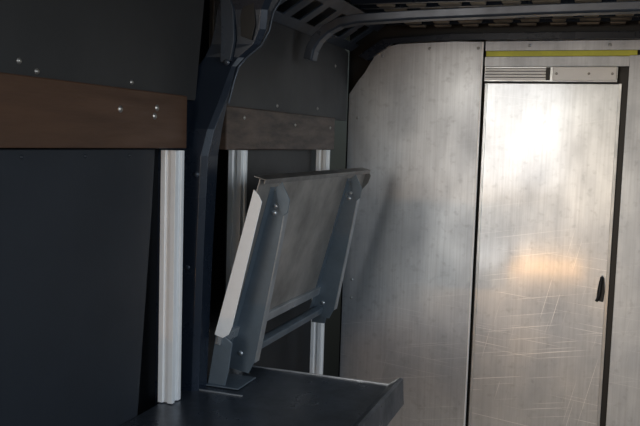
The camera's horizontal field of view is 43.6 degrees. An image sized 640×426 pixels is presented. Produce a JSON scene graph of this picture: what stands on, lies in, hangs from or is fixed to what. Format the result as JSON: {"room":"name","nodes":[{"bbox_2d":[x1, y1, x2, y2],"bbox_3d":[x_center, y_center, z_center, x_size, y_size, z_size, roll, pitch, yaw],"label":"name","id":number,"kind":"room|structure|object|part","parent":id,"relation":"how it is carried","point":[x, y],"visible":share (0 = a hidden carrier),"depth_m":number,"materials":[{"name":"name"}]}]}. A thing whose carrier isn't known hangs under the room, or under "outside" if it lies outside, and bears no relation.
{"room":"vehicle interior","nodes":[
{"label":"vehicle interior","id":0,"kind":"room"},
{"bbox_2d":[0,0,349,415],"bbox_3d":[-0.274,0.246,2.723,0.040,2.100,3.500,4,6,19],"label":"body skin","id":1,"kind":"object","parent":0,"point":[291,351],"visible":0.02,"depth_m":2.52,"materials":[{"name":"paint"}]},
{"bbox_2d":[155,0,278,405],"bbox_3d":[-0.198,0.316,2.222,0.487,1.955,0.176,2,5,6],"label":"pillar","id":2,"kind":"structure","parent":1,"relation":"attached to","point":[205,115],"depth_m":2.14,"materials":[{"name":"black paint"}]},
{"bbox_2d":[0,72,186,147],"bbox_3d":[-0.544,-0.193,1.534,0.027,0.135,1.150,4,6,19],"label":"wooden board","id":3,"kind":"object","parent":2,"relation":"attached to","point":[36,112],"visible":1,"depth_m":1.66,"materials":[{"name":"brown wood"}]},
{"bbox_2d":[0,0,203,100],"bbox_3d":[-0.534,-0.434,1.575,0.015,0.355,1.270,4,6,19],"label":"wall panel","id":4,"kind":"object","parent":2,"relation":"attached to","point":[153,44],"visible":0.87,"depth_m":1.76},
{"bbox_2d":[220,0,235,61],"bbox_3d":[-0.247,-0.504,2.142,0.045,0.200,0.013,4,6,19],"label":"pillar gusset","id":5,"kind":"structure","parent":2,"relation":"attached to","point":[228,31],"depth_m":2.14,"materials":[{"name":"grey paint"}]},
{"bbox_2d":[240,3,256,39],"bbox_3d":[-0.191,-0.516,2.132,0.045,0.109,0.010,4,6,19],"label":"pillar slot","id":6,"kind":"object","parent":2,"relation":"attached to","point":[248,16],"visible":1,"depth_m":2.13,"materials":[{"name":"black rubber"}]},
{"bbox_2d":[228,0,281,103],"bbox_3d":[-0.084,-0.473,2.147,0.317,0.368,0.042,2,5,2],"label":"bead","id":7,"kind":"object","parent":2,"relation":"attached to","point":[279,2],"visible":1,"depth_m":2.15,"materials":[{"name":"grey paint"}]},
{"bbox_2d":[224,150,311,297],"bbox_3d":[-0.165,0.070,2.783,0.015,0.585,0.710,4,6,19],"label":"wall panel","id":8,"kind":"object","parent":1,"relation":"attached to","point":[259,162],"visible":0.02,"depth_m":2.69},
{"bbox_2d":[209,0,347,120],"bbox_3d":[-0.097,-0.495,2.814,0.015,0.300,1.240,4,6,19],"label":"wall panel","id":9,"kind":"object","parent":1,"relation":"attached to","point":[278,72],"visible":0.68,"depth_m":2.78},
{"bbox_2d":[220,0,385,50],"bbox_3d":[-0.253,-0.679,2.163,0.208,0.183,2.600,4,6,19],"label":"rail","id":10,"kind":"object","parent":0,"point":[305,16],"depth_m":2.86,"materials":[{"name":"black metal"}]},
{"bbox_2d":[345,0,366,12],"bbox_3d":[0.714,-0.699,2.298,1.950,0.020,3.500,4,6,19],"label":"roof","id":11,"kind":"structure","parent":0,"point":[349,1],"depth_m":2.96,"materials":[{"name":"grey metal"}]},
{"bbox_2d":[377,4,394,7],"bbox_3d":[0.232,-0.737,2.810,0.060,0.027,0.043,4,6,19],"label":"insulation","id":12,"kind":"object","parent":11,"relation":"attached to","point":[378,5],"visible":0.62,"depth_m":2.80},
{"bbox_2d":[384,9,406,11],"bbox_3d":[0.274,-0.744,2.901,0.079,0.027,0.043,4,6,19],"label":"insulation","id":13,"kind":"object","parent":11,"relation":"attached to","point":[386,10],"visible":0.27,"depth_m":2.88},
{"bbox_2d":[406,3,426,6],"bbox_3d":[0.334,-0.731,2.774,0.065,0.027,0.043,4,6,19],"label":"insulation","id":14,"kind":"object","parent":11,"relation":"attached to","point":[409,4],"visible":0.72,"depth_m":2.76},
{"bbox_2d":[409,25,425,27],"bbox_3d":[0.401,-0.775,3.279,0.065,0.027,0.043,4,6,19],"label":"insulation","id":15,"kind":"object","parent":11,"relation":"attached to","point":[411,26],"visible":0.44,"depth_m":3.27},
{"bbox_2d":[367,6,489,12],"bbox_3d":[0.980,-0.706,2.707,1.700,0.024,0.046,4,6,19],"label":"rib","id":16,"kind":"object","parent":11,"relation":"attached to","point":[368,10],"visible":0.14,"depth_m":2.95,"materials":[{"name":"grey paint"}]},
{"bbox_2d":[351,0,518,4],"bbox_3d":[0.913,-0.691,2.519,1.700,0.024,0.046,4,6,19],"label":"rib","id":17,"kind":"object","parent":11,"relation":"attached to","point":[353,2],"visible":1,"depth_m":2.73,"materials":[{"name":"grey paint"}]},
{"bbox_2d":[433,21,449,23],"bbox_3d":[0.477,-0.760,3.147,0.060,0.027,0.043,4,6,19],"label":"insulation","id":18,"kind":"object","parent":11,"relation":"attached to","point":[435,22],"visible":0.43,"depth_m":3.13},
{"bbox_2d":[434,25,451,27],"bbox_3d":[0.499,-0.768,3.245,0.065,0.027,0.043,4,6,19],"label":"insulation","id":19,"kind":"object","parent":11,"relation":"attached to","point":[437,26],"visible":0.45,"depth_m":3.23},
{"bbox_2d":[438,2,461,5],"bbox_3d":[0.445,-0.724,2.735,0.075,0.027,0.043,4,6,19],"label":"insulation","id":20,"kind":"object","parent":11,"relation":"attached to","point":[446,3],"visible":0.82,"depth_m":2.72},
{"bbox_2d":[458,20,481,22],"bbox_3d":[0.584,-0.753,3.109,0.089,0.027,0.043,4,6,19],"label":"insulation","id":21,"kind":"object","parent":11,"relation":"attached to","point":[460,21],"visible":0.46,"depth_m":3.10},
{"bbox_2d":[462,24,478,26],"bbox_3d":[0.604,-0.762,3.208,0.062,0.027,0.043,4,6,19],"label":"insulation","id":22,"kind":"object","parent":11,"relation":"attached to","point":[463,25],"visible":0.44,"depth_m":3.19},
{"bbox_2d":[304,1,639,61],"bbox_3d":[0.800,-0.557,2.460,1.789,0.171,0.067,4,6,19],"label":"rail","id":23,"kind":"object","parent":11,"relation":"attached to","point":[327,30],"visible":1,"depth_m":2.54,"materials":[{"name":"grey metal"}]},
{"bbox_2d":[470,1,485,5],"bbox_3d":[0.535,-0.718,2.704,0.050,0.027,0.043,4,6,19],"label":"insulation","id":24,"kind":"object","parent":11,"relation":"attached to","point":[483,2],"visible":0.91,"depth_m":2.69},
{"bbox_2d":[359,0,615,9],"bbox_3d":[0.946,-0.698,2.613,1.700,0.024,0.046,4,6,19],"label":"rib","id":25,"kind":"object","parent":11,"relation":"attached to","point":[523,2],"visible":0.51,"depth_m":2.76,"materials":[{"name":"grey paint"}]},
{"bbox_2d":[488,23,509,26],"bbox_3d":[0.710,-0.755,3.171,0.081,0.027,0.043,4,6,19],"label":"insulation","id":26,"kind":"object","parent":11,"relation":"attached to","point":[490,25],"visible":0.46,"depth_m":3.16},
{"bbox_2d":[493,19,512,22],"bbox_3d":[0.703,-0.746,3.068,0.072,0.027,0.043,4,6,19],"label":"insulation","id":27,"kind":"object","parent":11,"relation":"attached to","point":[511,20],"visible":0.46,"depth_m":3.06},
{"bbox_2d":[502,0,520,4],"bbox_3d":[0.639,-0.712,2.668,0.060,0.027,0.043,4,6,19],"label":"insulation","id":28,"kind":"object","parent":11,"relation":"attached to","point":[519,1],"visible":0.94,"depth_m":2.66},
{"bbox_2d":[387,17,639,25],"bbox_3d":[1.079,-0.729,2.989,1.700,0.024,0.046,4,6,19],"label":"rib","id":29,"kind":"object","parent":11,"relation":"attached to","point":[633,18],"visible":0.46,"depth_m":3.08,"materials":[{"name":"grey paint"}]},
{"bbox_2d":[517,23,536,25],"bbox_3d":[0.811,-0.749,3.135,0.073,0.027,0.043,4,6,19],"label":"insulation","id":30,"kind":"object","parent":11,"relation":"attached to","point":[518,24],"visible":0.44,"depth_m":3.12},
{"bbox_2d":[520,19,538,21],"bbox_3d":[0.797,-0.740,3.035,0.067,0.027,0.043,4,6,19],"label":"insulation","id":31,"kind":"object","parent":11,"relation":"attached to","point":[522,20],"visible":0.44,"depth_m":3.02},
{"bbox_2d":[449,14,639,20],"bbox_3d":[1.046,-0.721,2.895,1.700,0.024,0.046,4,6,19],"label":"rib","id":32,"kind":"object","parent":11,"relation":"attached to","point":[635,15],"visible":0.08,"depth_m":2.93,"materials":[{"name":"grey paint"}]},
{"bbox_2d":[532,0,560,3],"bbox_3d":[0.745,-0.705,2.631,0.090,0.027,0.043,4,6,19],"label":"insulation","id":33,"kind":"object","parent":11,"relation":"attached to","point":[533,1],"visible":0.98,"depth_m":2.62},
{"bbox_2d":[550,22,566,25],"bbox_3d":[0.924,-0.742,3.096,0.062,0.027,0.043,4,6,19],"label":"insulation","id":34,"kind":"object","parent":11,"relation":"attached to","point":[564,23],"visible":0.46,"depth_m":3.08},
{"bbox_2d":[552,18,565,21],"bbox_3d":[0.897,-0.734,3.000,0.051,0.027,0.043,4,6,19],"label":"insulation","id":35,"kind":"object","parent":11,"relation":"attached to","point":[562,19],"visible":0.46,"depth_m":2.99},
{"bbox_2d":[577,22,599,24],"bbox_3d":[1.027,-0.735,3.060,0.082,0.027,0.043,4,6,19],"label":"insulation","id":36,"kind":"object","parent":11,"relation":"attached to","point":[578,23],"visible":0.44,"depth_m":3.05},
{"bbox_2d":[575,0,601,2],"bbox_3d":[0.868,-0.697,2.588,0.084,0.027,0.043,4,6,19],"label":"insulation","id":37,"kind":"object","parent":11,"relation":"attached to","point":[576,1],"visible":0.92,"depth_m":2.58},
{"bbox_2d":[580,18,600,20],"bbox_3d":[1.002,-0.727,2.963,0.075,0.027,0.043,4,6,19],"label":"insulation","id":38,"kind":"object","parent":11,"relation":"attached to","point":[581,19],"visible":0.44,"depth_m":2.95},
{"bbox_2d":[610,21,625,24],"bbox_3d":[1.128,-0.729,3.025,0.058,0.027,0.043,4,6,19],"label":"insulation","id":39,"kind":"object","parent":11,"relation":"attached to","point":[620,22],"visible":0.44,"depth_m":3.01},
{"bbox_2d":[610,17,631,20],"bbox_3d":[1.103,-0.721,2.928,0.075,0.027,0.043,4,6,19],"label":"insulation","id":40,"kind":"object","parent":11,"relation":"attached to","point":[613,18],"visible":0.46,"depth_m":2.92},
{"bbox_2d":[616,14,633,15],"bbox_3d":[1.079,-0.713,2.831,0.063,0.027,0.043,4,6,19],"label":"insulation","id":41,"kind":"object","parent":11,"relation":"attached to","point":[616,14],"visible":0.31,"depth_m":2.83},
{"bbox_2d":[338,21,639,425],"bbox_3d":[0.968,0.265,3.216,1.860,2.050,0.090,4,6,19],"label":"wall","id":42,"kind":"structure","parent":0,"point":[415,109],"depth_m":3.34,"materials":[{"name":"metal"}]},
{"bbox_3d":[1.019,-0.647,3.103,1.799,0.108,0.050,4,6,19],"label":"frame","id":43,"kind":"part","parent":42,"relation":"part of","materials":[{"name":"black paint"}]},
{"bbox_2d":[468,83,618,425],"bbox_3d":[0.890,0.359,3.249,0.522,1.752,0.010,4,6,19],"label":"door","id":44,"kind":"structure","parent":42,"relation":"in","point":[549,151],"depth_m":3.23,"materials":[{"name":"silver metal"}]},
{"bbox_2d":[469,83,487,425],"bbox_3d":[0.650,0.345,3.326,0.008,1.750,0.005,4,6,19],"label":"door edge","id":45,"kind":"object","parent":44,"relation":"attached to","point":[486,89],"depth_m":3.31,"materials":[{"name":"silver metal"}]},
{"bbox_2d":[595,277,602,301],"bbox_3d":[1.097,0.299,3.135,0.030,0.099,0.020,-2,6,-34],"label":"latch lever","id":46,"kind":"object","parent":44,"relation":"attached to","point":[601,278],"visible":1,"depth_m":3.13,"materials":[{"name":"black metal"}]},
{"bbox_2d":[596,276,604,301],"bbox_3d":[1.107,0.298,3.152,0.030,0.103,0.018,4,6,19],"label":"latch plate","id":47,"kind":"object","parent":44,"relation":"attached to","point":[601,298],"depth_m":3.14,"materials":[{"name":"black metal"}]},
{"bbox_2d":[597,84,621,425],"bbox_3d":[1.128,0.375,3.157,0.012,1.752,0.006,4,6,19],"label":"door edge","id":48,"kind":"object","parent":44,"relation":"attached to","point":[619,85],"visible":1,"depth_m":3.13,"materials":[{"name":"metal"}]},
{"bbox_2d":[484,66,617,82],"bbox_3d":[0.901,-0.545,3.141,0.505,0.060,0.035,4,6,19],"label":"door track","id":49,"kind":"object","parent":42,"relation":"attached to","point":[601,74],"visible":1,"depth_m":3.13,"materials":[{"name":"metal"}]},
{"bbox_3d":[0.939,-0.625,3.135,0.568,0.021,0.012,4,6,19],"label":"yellow trim","id":50,"kind":"part","parent":42,"relation":"part of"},
{"bbox_3d":[0.582,1.386,2.298,2.150,0.040,3.900,4,6,19],"label":"floor","id":51,"kind":"structure","parent":0,"visible":0},
{"bbox_2d":[0,149,154,425],"bbox_3d":[-0.608,0.625,1.560,0.012,1.495,1.033,4,6,19],"label":"wall panel","id":52,"kind":"object","parent":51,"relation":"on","point":[75,229],"visible":0.88,"depth_m":1.69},
{"bbox_2d":[226,150,247,289],"bbox_3d":[-0.267,0.551,2.450,0.042,1.483,0.045,4,6,19],"label":"upright","id":53,"kind":"object","parent":51,"relation":"on","point":[237,159],"visible":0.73,"depth_m":2.38,"materials":[{"name":"silver metal"}]},
{"bbox_2d":[121,366,403,425],"bbox_3d":[-0.243,0.672,1.749,0.550,0.346,1.324,4,6,19],"label":"shelf","id":54,"kind":"object","parent":53,"relation":"attached to","point":[276,397],"visible":0.87,"depth_m":2.09,"materials":[{"name":"metal"}]},
{"bbox_2d":[158,150,183,403],"bbox_3d":[-0.382,0.165,2.050,0.042,0.649,0.045,4,6,19],"label":"upright","id":55,"kind":"object","parent":54,"relation":"on","point":[172,161],"visible":1,"depth_m":2.04,"materials":[{"name":"silver metal"}]},
{"bbox_2d":[206,167,370,389],"bbox_3d":[-0.050,0.153,2.630,0.193,0.587,1.013,4,6,19],"label":"shelf","id":56,"kind":"object","parent":54,"relation":"on","point":[294,246],"visible":1,"depth_m":2.45,"materials":[{"name":"metal"}]},
{"bbox_3d":[-0.275,0.402,2.207,0.072,0.148,0.005,4,6,19],"label":"foot plate","id":57,"kind":"part","parent":56,"relation":"part of","materials":[{"name":"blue metal"}]},
{"bbox_3d":[-0.118,0.392,2.738,0.022,0.025,0.890,4,6,19],"label":"wall hinge rail","id":58,"kind":"part","parent":56,"relation":"part of","materials":[{"name":"blue metal"}]},
{"bbox_3d":[0.004,0.352,2.998,0.072,0.123,0.005,4,6,19],"label":"foot plate","id":59,"kind":"part","parent":56,"relation":"part of","materials":[{"name":"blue metal"}]},
{"bbox_2d":[219,106,334,149],"bbox_3d":[-0.113,-0.281,2.752,0.027,0.126,0.980,4,6,19],"label":"wooden board","id":60,"kind":"object","parent":53,"relation":"attached to","point":[242,128],"visible":0.96,"depth_m":2.62,"materials":[{"name":"brown wood"}]},
{"bbox_2d":[309,150,329,374],"bbox_3d":[-0.010,0.493,3.174,0.042,1.483,0.045,4,6,19],"label":"upright","id":61,"kind":"object","parent":51,"relation":"on","point":[322,156],"visible":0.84,"depth_m":3.15,"materials":[{"name":"silver metal"}]}
]}

